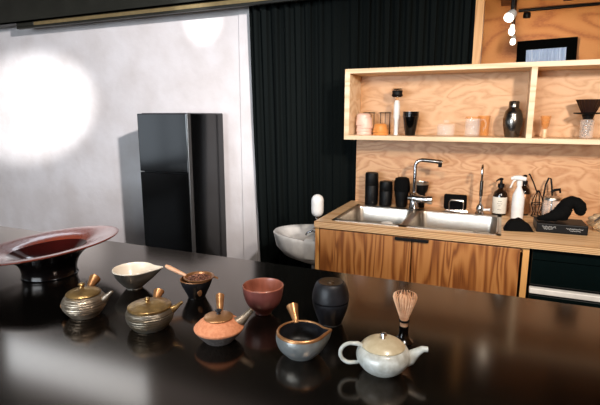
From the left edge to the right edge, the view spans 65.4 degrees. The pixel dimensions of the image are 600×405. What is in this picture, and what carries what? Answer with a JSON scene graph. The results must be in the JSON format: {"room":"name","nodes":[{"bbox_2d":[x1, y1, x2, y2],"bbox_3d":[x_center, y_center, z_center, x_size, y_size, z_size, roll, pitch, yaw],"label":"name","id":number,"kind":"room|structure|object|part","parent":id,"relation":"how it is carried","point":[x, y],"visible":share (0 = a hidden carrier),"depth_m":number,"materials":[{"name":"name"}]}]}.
{"room":"kitchen","nodes":[
{"label":"kitchen","id":0,"kind":"room"},
{"bbox_2d":[0,8,260,261],"bbox_3d":[-1.641,-1.228,4.526,6.300,3.750,0.100,5,12,23],"label":"wall","id":1,"kind":"structure","parent":0,"point":[72,96],"depth_m":4.72,"materials":[{"name":"white paint"}]},
{"bbox_2d":[0,0,225,27],"bbox_3d":[-0.543,-1.835,3.662,8.900,0.479,0.110,5,12,23],"label":"trim","id":2,"kind":"structure","parent":1,"relation":"attached to","point":[12,12],"depth_m":4.31,"materials":[{"name":"black paint"}]},
{"bbox_2d":[16,0,305,29],"bbox_3d":[0.277,-1.504,3.345,6.700,0.055,0.040,5,12,23],"label":"rail","id":3,"kind":"object","parent":1,"relation":"attached to","point":[226,4],"visible":1,"depth_m":3.98,"materials":[{"name":"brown wood"}]},
{"bbox_2d":[238,6,257,260],"bbox_3d":[-0.450,-1.123,3.964,0.140,3.750,0.012,5,12,23],"label":"trim","id":4,"kind":"structure","parent":1,"relation":"attached to","point":[249,192],"depth_m":4.07,"materials":[{"name":"white paint"}]},
{"bbox_3d":[0.372,-2.094,3.359,1.780,0.024,0.023,5,12,23],"label":"curtain rod","id":5,"kind":"object","parent":1,"relation":"attached to","visible":0},
{"bbox_2d":[249,0,475,268],"bbox_3d":[0.392,-0.652,3.620,1.754,2.910,0.070,5,12,23],"label":"curtain","id":6,"kind":"object","parent":5,"relation":"hanging from","point":[301,51],"visible":0.54,"depth_m":3.70,"materials":[{"name":"black fabric"}]},
{"bbox_2d":[355,140,599,217],"bbox_3d":[1.987,0.076,2.911,3.390,1.780,0.040,5,12,23],"label":"wall","id":7,"kind":"structure","parent":0,"point":[574,169],"depth_m":3.16,"materials":[{"name":"brown wood"}]},
{"bbox_2d":[344,59,599,144],"bbox_3d":[1.552,-0.594,2.798,2.600,0.468,0.280,5,12,23],"label":"wall shelf","id":8,"kind":"object","parent":7,"relation":"attached to","point":[464,102],"visible":0.91,"depth_m":3.05,"materials":[{"name":"brown wood"}]},
{"bbox_2d":[356,132,371,134],"bbox_3d":[0.451,-0.517,3.276,0.113,0.082,0.113,5,12,23],"label":"cup","id":9,"kind":"object","parent":8,"relation":"on","point":[357,133],"visible":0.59,"depth_m":3.23,"materials":[{"name":"ceramic"}]},
{"bbox_2d":[356,125,371,131],"bbox_3d":[0.449,-0.539,3.273,0.113,0.082,0.113,5,12,23],"label":"cup","id":10,"kind":"object","parent":9,"relation":"on","point":[358,129],"visible":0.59,"depth_m":3.24,"materials":[{"name":"ceramic"}]},
{"bbox_2d":[360,117,372,128],"bbox_3d":[0.454,-0.560,3.267,0.113,0.082,0.113,5,12,23],"label":"cup","id":11,"kind":"object","parent":10,"relation":"on","point":[367,121],"visible":0.7,"depth_m":3.22,"materials":[{"name":"ceramic"}]},
{"bbox_2d":[356,113,370,124],"bbox_3d":[0.445,-0.583,3.267,0.113,0.082,0.113,5,12,23],"label":"cup","id":12,"kind":"object","parent":11,"relation":"on","point":[360,117],"visible":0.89,"depth_m":3.23,"materials":[{"name":"ceramic"}]},
{"bbox_2d":[372,132,388,134],"bbox_3d":[0.558,-0.498,3.233,0.111,0.060,0.111,5,12,23],"label":"cup","id":13,"kind":"object","parent":8,"relation":"on","point":[374,133],"visible":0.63,"depth_m":3.20,"materials":[{"name":"ceramic"}]},
{"bbox_2d":[372,123,387,132],"bbox_3d":[0.556,-0.516,3.231,0.111,0.060,0.111,5,12,23],"label":"cup","id":14,"kind":"object","parent":13,"relation":"on","point":[379,127],"visible":0.97,"depth_m":3.19,"materials":[{"name":"ceramic"}]},
{"bbox_2d":[380,112,389,133],"bbox_3d":[0.600,-0.562,3.313,0.090,0.157,0.040,5,12,23],"label":"wire stand","id":15,"kind":"object","parent":8,"relation":"on","point":[380,112],"visible":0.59,"depth_m":3.30,"materials":[{"name":"black metal"}]},
{"bbox_2d":[392,88,402,134],"bbox_3d":[0.659,-0.617,3.184,0.076,0.311,0.076,5,12,23],"label":"milk frother","id":16,"kind":"object","parent":8,"relation":"on","point":[396,92],"visible":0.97,"depth_m":3.16,"materials":[{"name":"white plastic"}]},
{"bbox_2d":[403,116,418,135],"bbox_3d":[0.746,-0.520,3.153,0.109,0.132,0.109,5,12,23],"label":"tumbler","id":17,"kind":"object","parent":8,"relation":"on","point":[410,122],"visible":0.89,"depth_m":3.12,"materials":[{"name":"black glass"}]},
{"bbox_2d":[403,114,418,115],"bbox_3d":[0.746,-0.533,3.150,0.109,0.132,0.109,5,12,23],"label":"tumbler","id":18,"kind":"object","parent":17,"relation":"on","point":[403,114],"visible":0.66,"depth_m":3.10,"materials":[{"name":"black glass"}]},
{"bbox_2d":[403,112,418,113],"bbox_3d":[0.746,-0.545,3.148,0.109,0.132,0.109,5,12,23],"label":"tumbler","id":19,"kind":"object","parent":18,"relation":"on","point":[403,112],"visible":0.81,"depth_m":3.09,"materials":[{"name":"black glass"}]},
{"bbox_2d":[503,101,522,136],"bbox_3d":[1.321,-0.517,2.897,0.116,0.220,0.116,5,12,23],"label":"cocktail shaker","id":20,"kind":"object","parent":8,"relation":"on","point":[513,116],"visible":0.98,"depth_m":2.86,"materials":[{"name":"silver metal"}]},
{"bbox_2d":[542,129,546,137],"bbox_3d":[1.499,-0.463,2.857,0.060,0.130,0.060,5,12,23],"label":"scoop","id":21,"kind":"object","parent":8,"relation":"on","point":[544,131],"visible":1,"depth_m":2.85,"materials":[{"name":"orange wood"}]},
{"bbox_3d":[1.687,-0.434,2.747,0.074,0.112,0.074,5,12,23],"label":"glass vessel","id":22,"kind":"object","parent":8,"relation":"on","visible":0},
{"bbox_2d":[573,99,599,118],"bbox_3d":[1.687,-0.543,2.727,0.156,0.114,0.156,5,12,23],"label":"coffee dripper","id":23,"kind":"object","parent":22,"relation":"on","point":[588,108],"visible":1,"depth_m":2.69,"materials":[{"name":"brown wood"}]},
{"bbox_2d":[581,120,592,136],"bbox_3d":[1.687,-0.434,2.747,0.058,0.098,0.053,5,12,23],"label":"pebbles","id":24,"kind":"object","parent":22,"relation":"in","point":[589,127],"visible":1,"depth_m":2.74,"materials":[{"name":"white stone"}]},
{"bbox_2d":[481,0,599,63],"bbox_3d":[2.331,-0.858,4.856,4.400,2.900,0.100,5,12,23],"label":"wall","id":25,"kind":"structure","parent":0,"point":[583,23],"depth_m":4.61,"materials":[{"name":"brown wood"}]},
{"bbox_2d":[472,0,484,63],"bbox_3d":[1.212,-0.981,3.201,0.052,3.750,0.130,5,12,23],"label":"trim","id":26,"kind":"structure","parent":25,"relation":"attached to","point":[480,4],"depth_m":3.11,"materials":[{"name":"brown wood"}]},
{"bbox_2d":[523,12,530,18],"bbox_3d":[2.244,-1.851,4.619,0.072,0.060,0.072,5,12,23],"label":"joint","id":27,"kind":"object","parent":25,"relation":"attached to","point":[526,15],"visible":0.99,"depth_m":4.59,"materials":[{"name":"black plastic"}]},
{"bbox_2d":[501,0,571,5],"bbox_3d":[2.504,-1.826,3.614,1.740,0.100,1.680,5,12,23],"label":"trim","id":28,"kind":"structure","parent":25,"relation":"attached to","point":[503,2],"depth_m":4.56,"materials":[{"name":"brown wood"}]},
{"bbox_2d":[516,37,577,61],"bbox_3d":[2.433,-1.134,4.665,0.525,0.945,0.070,3,11,23],"label":"window","id":29,"kind":"structure","parent":25,"relation":"in","point":[556,49],"depth_m":4.59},
{"bbox_3d":[2.436,-1.135,4.671,0.355,0.775,0.012,3,11,23],"label":"pane","id":30,"kind":"part","parent":29,"relation":"part of","materials":[{"name":"clear glass"}]},
{"bbox_2d":[518,2,599,11],"bbox_3d":[2.981,-1.815,4.205,1.840,0.048,0.027,5,12,23],"label":"conduit","id":31,"kind":"object","parent":25,"relation":"attached to","point":[596,3],"visible":1,"depth_m":4.42,"materials":[{"name":"black plastic"}]},
{"bbox_3d":[-1.451,1.189,2.073,9.100,0.100,8.800,5,12,23],"label":"floor","id":32,"kind":"structure","parent":0,"visible":0},
{"bbox_2d":[137,113,226,256],"bbox_3d":[-0.988,0.000,4.032,0.492,1.517,0.512,5,12,23],"label":"refrigerator","id":33,"kind":"object","parent":32,"relation":"on","point":[182,154],"visible":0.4,"depth_m":3.79,"materials":[{"name":"grey metal"}]},
{"bbox_3d":[-1.086,-0.474,3.724,0.480,0.462,0.038,5,12,23],"label":"door","id":34,"kind":"part","parent":33,"relation":"part of","materials":[{"name":"black metal"}]},
{"bbox_3d":[-1.086,0.234,3.857,0.480,0.962,0.038,5,12,23],"label":"door","id":35,"kind":"part","parent":33,"relation":"part of","materials":[{"name":"black metal"}]},
{"bbox_2d":[273,224,314,268],"bbox_3d":[0.034,0.529,3.427,0.466,0.700,0.536,5,12,23],"label":"basin","id":36,"kind":"object","parent":32,"relation":"on","point":[292,240],"visible":0.41,"depth_m":3.21,"materials":[{"name":"white ceramic"}]},
{"bbox_2d":[305,228,314,236],"bbox_3d":[0.083,0.198,3.108,0.098,0.068,0.036,0,11,-2],"label":"tap","id":37,"kind":"object","parent":36,"relation":"on","point":[310,231],"visible":0.47,"depth_m":3.11,"materials":[{"name":"silver metal"}]},
{"bbox_2d":[311,194,323,233],"bbox_3d":[0.119,0.079,3.184,0.084,0.274,0.084,5,12,23],"label":"soap dispenser","id":38,"kind":"object","parent":36,"relation":"on","point":[317,201],"visible":0.81,"depth_m":3.14,"materials":[{"name":"white plastic"}]},
{"bbox_2d":[311,194,323,216],"bbox_3d":[0.119,0.021,3.173,0.084,0.156,0.084,5,12,23],"label":"bottle","id":39,"kind":"object","parent":38,"relation":"on","point":[317,201],"depth_m":3.14,"materials":[{"name":"white plastic"}]},
{"bbox_2d":[0,226,599,404],"bbox_3d":[-0.446,0.803,1.416,5.400,0.900,1.375,5,12,23],"label":"countertop","id":40,"kind":"structure","parent":32,"relation":"on","point":[484,348],"depth_m":1.23,"materials":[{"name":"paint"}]},
{"bbox_2d":[0,226,118,281],"bbox_3d":[-0.962,0.199,1.784,0.513,0.151,0.513,5,12,27],"label":"dish","id":41,"kind":"object","parent":40,"relation":"on","point":[51,255],"visible":1,"depth_m":1.80,"materials":[{"name":"red ceramic"}]},
{"bbox_2d":[60,274,112,319],"bbox_3d":[-0.660,0.291,1.428,0.135,0.103,0.151,-9,14,-40],"label":"teapot","id":42,"kind":"object","parent":40,"relation":"on","point":[82,302],"visible":1,"depth_m":1.38,"materials":[{"name":"silver metal"}]},
{"bbox_3d":[-0.659,0.250,1.409,0.020,0.016,0.020,0,11,0],"label":"knob","id":43,"kind":"part","parent":42,"relation":"part of","materials":[{"name":"brown metal"}]},
{"bbox_3d":[-0.655,0.266,1.413,0.101,0.020,0.101,0,11,0],"label":"lid","id":44,"kind":"part","parent":42,"relation":"part of","materials":[{"name":"brown metal"}]},
{"bbox_3d":[-0.659,0.255,1.482,0.036,0.046,0.058,0,11,0],"label":"handle","id":45,"kind":"part","parent":42,"relation":"part of","materials":[{"name":"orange metal"}]},
{"bbox_3d":[-0.590,0.289,1.417,0.050,0.049,0.032,0,11,0],"label":"spout","id":46,"kind":"part","parent":42,"relation":"part of","materials":[{"name":"silver metal"}]},
{"bbox_2d":[112,262,162,289],"bbox_3d":[-0.582,0.264,1.643,0.151,0.077,0.140,9,14,39],"label":"bowl","id":47,"kind":"object","parent":40,"relation":"on","point":[133,275],"visible":1,"depth_m":1.63,"materials":[{"name":"white ceramic"}]},
{"bbox_2d":[125,288,182,333],"bbox_3d":[-0.431,0.313,1.348,0.142,0.089,0.143,10,15,44],"label":"teapot","id":48,"kind":"object","parent":40,"relation":"on","point":[146,315],"visible":1,"depth_m":1.30,"materials":[{"name":"silver metal"}]},
{"bbox_3d":[-0.432,0.291,1.339,0.121,0.022,0.121,0,11,0],"label":"lid","id":49,"kind":"part","parent":48,"relation":"part of","materials":[{"name":"brown metal"}]},
{"bbox_3d":[-0.430,0.279,1.411,0.033,0.037,0.046,0,11,0],"label":"handle","id":50,"kind":"part","parent":48,"relation":"part of","materials":[{"name":"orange metal"}]},
{"bbox_3d":[-0.361,0.304,1.347,0.050,0.041,0.030,0,11,0],"label":"spout","id":51,"kind":"part","parent":48,"relation":"part of","materials":[{"name":"brown metal"}]},
{"bbox_2d":[180,276,211,299],"bbox_3d":[-0.346,0.284,1.563,0.106,0.067,0.106,0,11,0],"label":"cup","id":52,"kind":"object","parent":40,"relation":"on","point":[194,291],"visible":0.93,"depth_m":1.53,"materials":[{"name":"ceramic"}]},
{"bbox_2d":[165,265,217,282],"bbox_3d":[-0.362,0.236,1.575,0.168,0.047,0.101,8,13,37],"label":"strainer","id":53,"kind":"object","parent":52,"relation":"on","point":[185,276],"visible":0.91,"depth_m":1.57,"materials":[{"name":"gold metal"}]},
{"bbox_3d":[-0.418,0.230,1.572,0.083,0.033,0.015,4,12,23],"label":"handle","id":54,"kind":"part","parent":53,"relation":"part of","materials":[{"name":"brown wood"}]},
{"bbox_2d":[183,271,213,282],"bbox_3d":[-0.337,0.253,1.558,0.101,0.018,0.101,0,11,0],"label":"bowl","id":55,"kind":"object","parent":53,"relation":"on","point":[185,276],"depth_m":1.57,"materials":[{"name":"metal"}]},
{"bbox_2d":[187,273,210,280],"bbox_3d":[-0.337,0.248,1.558,0.083,0.014,0.082,0,11,0],"label":"tea leaves","id":56,"kind":"object","parent":53,"relation":"in","point":[206,276],"visible":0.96,"depth_m":1.55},
{"bbox_2d":[194,293,253,345],"bbox_3d":[-0.222,0.323,1.268,0.149,0.099,0.142,9,14,41],"label":"teapot","id":57,"kind":"object","parent":40,"relation":"on","point":[219,327],"visible":1,"depth_m":1.23,"materials":[{"name":"orange ceramic"}]},
{"bbox_3d":[-0.219,0.305,1.257,0.079,0.012,0.079,0,11,0],"label":"lid","id":58,"kind":"part","parent":57,"relation":"part of","materials":[{"name":"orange metal"}]},
{"bbox_3d":[-0.219,0.294,1.255,0.018,0.014,0.018,0,11,0],"label":"knob","id":59,"kind":"part","parent":57,"relation":"part of","materials":[{"name":"metal"}]},
{"bbox_3d":[-0.226,0.288,1.327,0.025,0.051,0.064,-2,11,-12],"label":"handle","id":60,"kind":"part","parent":57,"relation":"part of","materials":[{"name":"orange metal"}]},
{"bbox_3d":[-0.153,0.314,1.263,0.055,0.057,0.034,0,11,0],"label":"spout","id":61,"kind":"part","parent":57,"relation":"part of","materials":[{"name":"silver metal"}]},
{"bbox_2d":[242,278,283,315],"bbox_3d":[-0.113,0.296,1.435,0.125,0.092,0.125,0,11,0],"label":"bowl","id":62,"kind":"object","parent":40,"relation":"on","point":[263,295],"visible":1,"depth_m":1.40,"materials":[{"name":"red ceramic"}]},
{"bbox_2d":[276,303,331,360],"bbox_3d":[-0.009,0.335,1.199,0.128,0.102,0.164,-9,14,-41],"label":"pot","id":63,"kind":"object","parent":40,"relation":"on","point":[299,340],"visible":1,"depth_m":1.18,"materials":[{"name":"grey ceramic"}]},
{"bbox_3d":[-0.013,0.298,1.261,0.032,0.052,0.058,-5,12,-26],"label":"handle","id":64,"kind":"part","parent":63,"relation":"part of","materials":[{"name":"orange metal"}]},
{"bbox_2d":[312,277,348,326],"bbox_3d":[0.089,0.290,1.367,0.109,0.127,0.109,0,11,0],"label":"lidded jar","id":65,"kind":"object","parent":40,"relation":"on","point":[330,295],"visible":0.99,"depth_m":1.33,"materials":[{"name":"ceramic"}]},
{"bbox_3d":[0.089,0.256,1.360,0.109,0.055,0.109,0,11,0],"label":"lid","id":66,"kind":"part","parent":65,"relation":"part of","materials":[{"name":"ceramic"}]},
{"bbox_3d":[0.089,0.231,1.356,0.070,0.005,0.070,0,11,0],"label":"lid","id":67,"kind":"part","parent":65,"relation":"part of","materials":[{"name":"black ceramic"}]},
{"bbox_2d":[338,332,427,377],"bbox_3d":[0.197,0.355,1.102,0.172,0.098,0.133,9,14,39],"label":"teapot","id":68,"kind":"object","parent":40,"relation":"on","point":[382,355],"visible":1,"depth_m":1.07,"materials":[{"name":"white ceramic"}]},
{"bbox_3d":[0.121,0.356,1.108,0.062,0.059,0.011,0,11,0],"label":"handle","id":69,"kind":"part","parent":68,"relation":"part of","materials":[{"name":"white ceramic"}]},
{"bbox_3d":[0.197,0.329,1.103,0.102,0.020,0.102,0,11,0],"label":"lid","id":70,"kind":"part","parent":68,"relation":"part of","materials":[{"name":"beige ceramic"}]},
{"bbox_3d":[0.197,0.313,1.099,0.015,0.016,0.015,0,11,0],"label":"knob","id":71,"kind":"part","parent":68,"relation":"part of","materials":[{"name":"silver metal"}]},
{"bbox_3d":[0.268,0.363,1.105,0.065,0.056,0.041,0,11,0],"label":"spout","id":72,"kind":"part","parent":68,"relation":"part of","materials":[{"name":"white ceramic"}]},
{"bbox_2d":[396,324,412,345],"bbox_3d":[0.279,0.352,1.257,0.053,0.046,0.053,5,12,23],"label":"holder","id":73,"kind":"object","parent":40,"relation":"on","point":[403,335],"visible":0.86,"depth_m":1.25,"materials":[{"name":"black ceramic"}]},
{"bbox_2d":[393,290,417,326],"bbox_3d":[0.279,0.287,1.245,0.064,0.097,0.064,5,12,23],"label":"whisk","id":74,"kind":"object","parent":73,"relation":"in","point":[407,304],"visible":1,"depth_m":1.23,"materials":[{"name":"beige wood"}]},
{"bbox_2d":[315,227,529,297],"bbox_3d":[0.790,0.533,3.066,1.195,0.825,0.778,5,12,23],"label":"base cabinet","id":75,"kind":"object","parent":32,"relation":"on","point":[488,268],"visible":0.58,"depth_m":2.65,"materials":[{"name":"brown wood"}]},
{"bbox_3d":[0.256,0.489,3.300,0.025,0.825,0.760,5,12,23],"label":"panel","id":76,"kind":"part","parent":75,"relation":"part of","materials":[{"name":"brown wood"}]},
{"bbox_3d":[0.381,0.531,2.839,0.558,0.712,0.020,5,12,23],"label":"door","id":77,"kind":"part","parent":75,"relation":"part of","materials":[{"name":"brown wood"}]},
{"bbox_3d":[0.632,0.212,2.651,0.190,0.017,0.012,5,12,23],"label":"handle","id":78,"kind":"part","parent":75,"relation":"part of","materials":[{"name":"black plastic"}]},
{"bbox_3d":[0.651,0.203,2.682,1.140,0.035,0.010,5,12,23],"label":"rail","id":79,"kind":"part","parent":75,"relation":"part of","materials":[{"name":"brown wood"}]},
{"bbox_2d":[314,200,599,254],"bbox_3d":[1.766,0.187,2.574,3.320,0.035,0.780,5,12,23],"label":"countertop","id":80,"kind":"structure","parent":75,"relation":"on","point":[589,244],"depth_m":2.55,"materials":[{"name":"brown wood"}]},
{"bbox_2d":[365,172,378,204],"bbox_3d":[0.519,-0.103,3.388,0.094,0.236,0.094,5,12,23],"label":"canister","id":81,"kind":"object","parent":80,"relation":"on","point":[371,178],"visible":1,"depth_m":3.35,"materials":[{"name":"plastic"}]},
{"bbox_3d":[0.519,-0.174,3.375,0.094,0.092,0.094,5,12,23],"label":"lid","id":82,"kind":"part","parent":81,"relation":"part of","materials":[{"name":"black plastic"}]},
{"bbox_2d":[379,180,391,205],"bbox_3d":[0.616,-0.067,3.355,0.090,0.178,0.090,5,12,23],"label":"canister","id":83,"kind":"object","parent":80,"relation":"on","point":[385,191],"visible":0.98,"depth_m":3.32,"materials":[{"name":"plastic"}]},
{"bbox_3d":[0.616,-0.121,3.345,0.090,0.069,0.090,5,12,23],"label":"lid","id":84,"kind":"part","parent":83,"relation":"part of","materials":[{"name":"black plastic"}]},
{"bbox_2d":[394,177,409,206],"bbox_3d":[0.721,-0.075,3.308,0.110,0.210,0.110,5,12,23],"label":"cup","id":85,"kind":"object","parent":80,"relation":"on","point":[401,184],"visible":0.99,"depth_m":3.27,"materials":[{"name":"black plastic"}]},
{"bbox_3d":[0.721,-0.129,3.298,0.110,0.100,0.110,5,12,23],"label":"lid","id":86,"kind":"part","parent":85,"relation":"part of","materials":[{"name":"black plastic"}]},
{"bbox_2d":[332,204,501,247],"bbox_3d":[0.752,0.179,2.974,0.965,0.181,0.565,5,12,23],"label":"double sink","id":87,"kind":"object","parent":80,"relation":"in","point":[466,222],"visible":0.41,"depth_m":3.09,"materials":[{"name":"metal"}]},
{"bbox_2d":[337,206,413,224],"bbox_3d":[0.498,0.165,3.054,0.407,0.181,0.487,5,12,23],"label":"basin","id":88,"kind":"object","parent":87,"relation":"in","point":[358,214],"depth_m":3.24,"materials":[{"name":"silver metal"}]},
{"bbox_2d":[407,211,498,247],"bbox_3d":[0.942,0.190,2.865,0.502,0.161,0.487,5,12,23],"label":"basin","id":89,"kind":"object","parent":87,"relation":"in","point":[433,220],"depth_m":3.05,"materials":[{"name":"silver metal"}]},
{"bbox_2d":[416,181,428,207],"bbox_3d":[0.848,-0.056,3.289,0.112,0.180,0.112,5,12,23],"label":"mug","id":90,"kind":"object","parent":80,"relation":"on","point":[422,186],"visible":0.69,"depth_m":3.24,"materials":[{"name":"plastic"}]},
{"bbox_2d":[408,158,442,210],"bbox_3d":[0.837,-0.117,3.124,0.212,0.354,0.094,5,12,23],"label":"kitchen faucet","id":91,"kind":"object","parent":80,"relation":"on","point":[414,197],"visible":1,"depth_m":3.13,"materials":[{"name":"silver metal"}]},
{"bbox_3d":[0.866,-0.017,3.111,0.030,0.062,0.061,5,12,23],"label":"knob","id":92,"kind":"part","parent":91,"relation":"part of","materials":[{"name":"silver metal"}]},
{"bbox_3d":[0.874,-0.273,3.088,0.140,0.035,0.028,6,12,28],"label":"spout","id":93,"kind":"part","parent":91,"relation":"part of","materials":[{"name":"silver metal"}]},
{"bbox_2d":[444,199,463,211],"bbox_3d":[1.054,0.021,3.155,0.144,0.078,0.046,5,12,23],"label":"wire rack","id":94,"kind":"object","parent":80,"relation":"on","point":[448,209],"visible":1,"depth_m":3.15,"materials":[{"name":"silver metal"}]},
{"bbox_2d":[444,194,466,209],"bbox_3d":[1.065,-0.003,3.204,0.150,0.107,0.040,5,12,23],"label":"pouch","id":95,"kind":"object","parent":80,"relation":"on","point":[454,205],"visible":0.98,"depth_m":3.19,"materials":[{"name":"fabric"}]},
{"bbox_2d":[475,164,489,214],"bbox_3d":[1.180,-0.081,2.994,0.090,0.329,0.100,5,12,23],"label":"filter faucet","id":96,"kind":"object","parent":80,"relation":"on","point":[479,209],"visible":1,"depth_m":3.02,"materials":[{"name":"silver metal"}]},
{"bbox_2d":[492,178,507,215],"bbox_3d":[1.304,-0.042,3.042,0.090,0.243,0.092,5,12,23],"label":"soap bottle","id":97,"kind":"object","parent":80,"relation":"on","point":[500,196],"visible":1,"depth_m":3.02,"materials":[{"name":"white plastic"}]},
{"bbox_2d":[510,175,526,218],"bbox_3d":[1.358,-0.034,2.913,0.072,0.275,0.082,-7,12,-31],"label":"spray bottle","id":98,"kind":"object","parent":80,"relation":"on","point":[518,198],"visible":0.86,"depth_m":2.89,"materials":[{"name":"white plastic"}]},
{"bbox_2d":[503,217,533,231],"bbox_3d":[1.235,0.118,2.649,0.166,0.070,0.100,2,11,11],"label":"folded cloth","id":99,"kind":"object","parent":80,"relation":"on","point":[513,224],"visible":1,"depth_m":2.61,"materials":[{"name":"black fabric"}]},
{"bbox_2d":[522,175,530,215],"bbox_3d":[1.455,-0.051,3.036,0.078,0.263,0.080,5,12,23],"label":"soap bottle","id":100,"kind":"object","parent":80,"relation":"on","point":[526,190],"visible":0.44,"depth_m":3.01,"materials":[{"name":"brown glass"}]},
{"bbox_2d":[528,173,543,216],"bbox_3d":[1.508,-0.049,2.981,0.074,0.275,0.096,-8,13,-36],"label":"tool","id":101,"kind":"object","parent":80,"relation":"on","point":[537,191],"visible":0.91,"depth_m":2.97,"materials":[{"name":"black metal"}]},
{"bbox_3d":[1.484,-0.121,2.972,0.066,0.128,0.014,5,12,23],"label":"handle","id":102,"kind":"part","parent":101,"relation":"part of","materials":[{"name":"black plastic"}]},
{"bbox_2d":[541,177,560,214],"bbox_3d":[1.595,-0.032,2.961,0.104,0.253,0.024,7,13,32],"label":"tongs","id":103,"kind":"object","parent":80,"relation":"on","point":[552,189],"visible":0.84,"depth_m":2.96,"materials":[{"name":"metal"}]},
{"bbox_3d":[1.576,-0.034,2.970,0.062,0.253,0.011,5,12,23],"label":"arm","id":104,"kind":"part","parent":103,"relation":"part of","materials":[{"name":"black plastic"}]},
{"bbox_2d":[543,196,561,200],"bbox_3d":[1.513,0.043,2.813,0.104,0.160,0.104,5,12,23],"label":"glass jar","id":105,"kind":"object","parent":80,"relation":"on","point":[548,198],"visible":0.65,"depth_m":2.77,"materials":[{"name":"glass"}]},
{"bbox_2d":[533,217,588,235],"bbox_3d":[1.464,0.131,2.636,0.250,0.051,0.187,4,11,21],"label":"box","id":106,"kind":"object","parent":80,"relation":"on","point":[570,226],"visible":1,"depth_m":2.57,"materials":[{"name":"cardboard"}]},
{"bbox_2d":[537,196,586,220],"bbox_3d":[1.460,0.034,2.604,0.246,0.147,0.094,4,11,21],"label":"glove","id":107,"kind":"object","parent":106,"relation":"on","point":[563,210],"visible":1,"depth_m":2.57,"materials":[{"name":"black fabric"}]},
{"bbox_2d":[586,213,599,231],"bbox_3d":[1.728,0.104,2.620,0.198,0.111,0.218,5,12,23],"label":"plastic bag","id":108,"kind":"object","parent":80,"relation":"on","point":[595,225],"visible":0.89,"depth_m":2.62,"materials":[{"name":"plastic"}]},
{"bbox_3d":[0.899,0.572,2.620,0.558,0.712,0.020,5,12,23],"label":"door","id":109,"kind":"part","parent":75,"relation":"part of","materials":[{"name":"brown wood"}]},
{"bbox_3d":[1.329,0.573,2.848,0.030,0.825,0.760,5,12,23],"label":"panel","id":110,"kind":"part","parent":75,"relation":"part of","materials":[{"name":"brown wood"}]},
{"bbox_2d":[525,248,599,307],"bbox_3d":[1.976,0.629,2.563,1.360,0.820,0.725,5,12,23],"label":"dishwasher","id":111,"kind":"object","parent":32,"relation":"on","point":[553,276],"visible":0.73,"depth_m":2.40,"materials":[{"name":"black plastic"}]},
{"bbox_3d":[1.845,0.782,2.278,1.360,0.505,0.025,5,12,23],"label":"door","id":112,"kind":"part","parent":111,"relation":"part of","materials":[{"name":"black metal"}]},
{"bbox_3d":[1.845,0.384,2.204,1.360,0.195,0.025,5,12,23],"label":"panel","id":113,"kind":"part","parent":111,"relation":"part of","materials":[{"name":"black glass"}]},
{"bbox_3d":[1.976,-1.964,3.807,4.400,0.100,1.700,5,12,23],"label":"trim","id":114,"kind":"structure","parent":0,"visible":0},
{"bbox_3d":[1.723,-1.821,3.723,0.030,0.150,1.800,5,12,23],"label":"track","id":115,"kind":"object","parent":114,"relation":"hanging from","visible":0},
{"bbox_2d":[504,0,516,22],"bbox_3d":[1.468,-1.451,3.231,0.072,0.396,0.104,9,14,41],"label":"track spotlight","id":116,"kind":"object","parent":115,"relation":"hanging from","point":[511,14],"visible":1,"depth_m":3.24,"materials":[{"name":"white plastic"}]},
{"bbox_3d":[1.475,-1.310,3.259,0.072,0.072,0.092,12,49,47],"label":"lamp shade","id":117,"kind":"part","parent":116,"relation":"part of","materials":[{"name":"white plastic"}]},
{"bbox_2d":[508,0,514,35],"bbox_3d":[1.701,-1.540,3.723,0.050,0.402,0.072,5,12,23],"label":"track spotlight","id":118,"kind":"object","parent":115,"relation":"hanging from","point":[511,31],"visible":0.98,"depth_m":3.73,"materials":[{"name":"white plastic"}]},
{"bbox_3d":[1.704,-1.397,3.753,0.050,0.077,0.085,5,49,26],"label":"lamp shade","id":119,"kind":"part","parent":118,"relation":"part of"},
{"bbox_2d":[510,0,516,44],"bbox_3d":[1.934,-1.629,4.213,0.050,0.407,0.072,5,12,23],"label":"track spotlight","id":120,"kind":"object","parent":115,"relation":"hanging from","point":[513,37],"visible":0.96,"depth_m":4.22,"materials":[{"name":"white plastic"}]}
]}

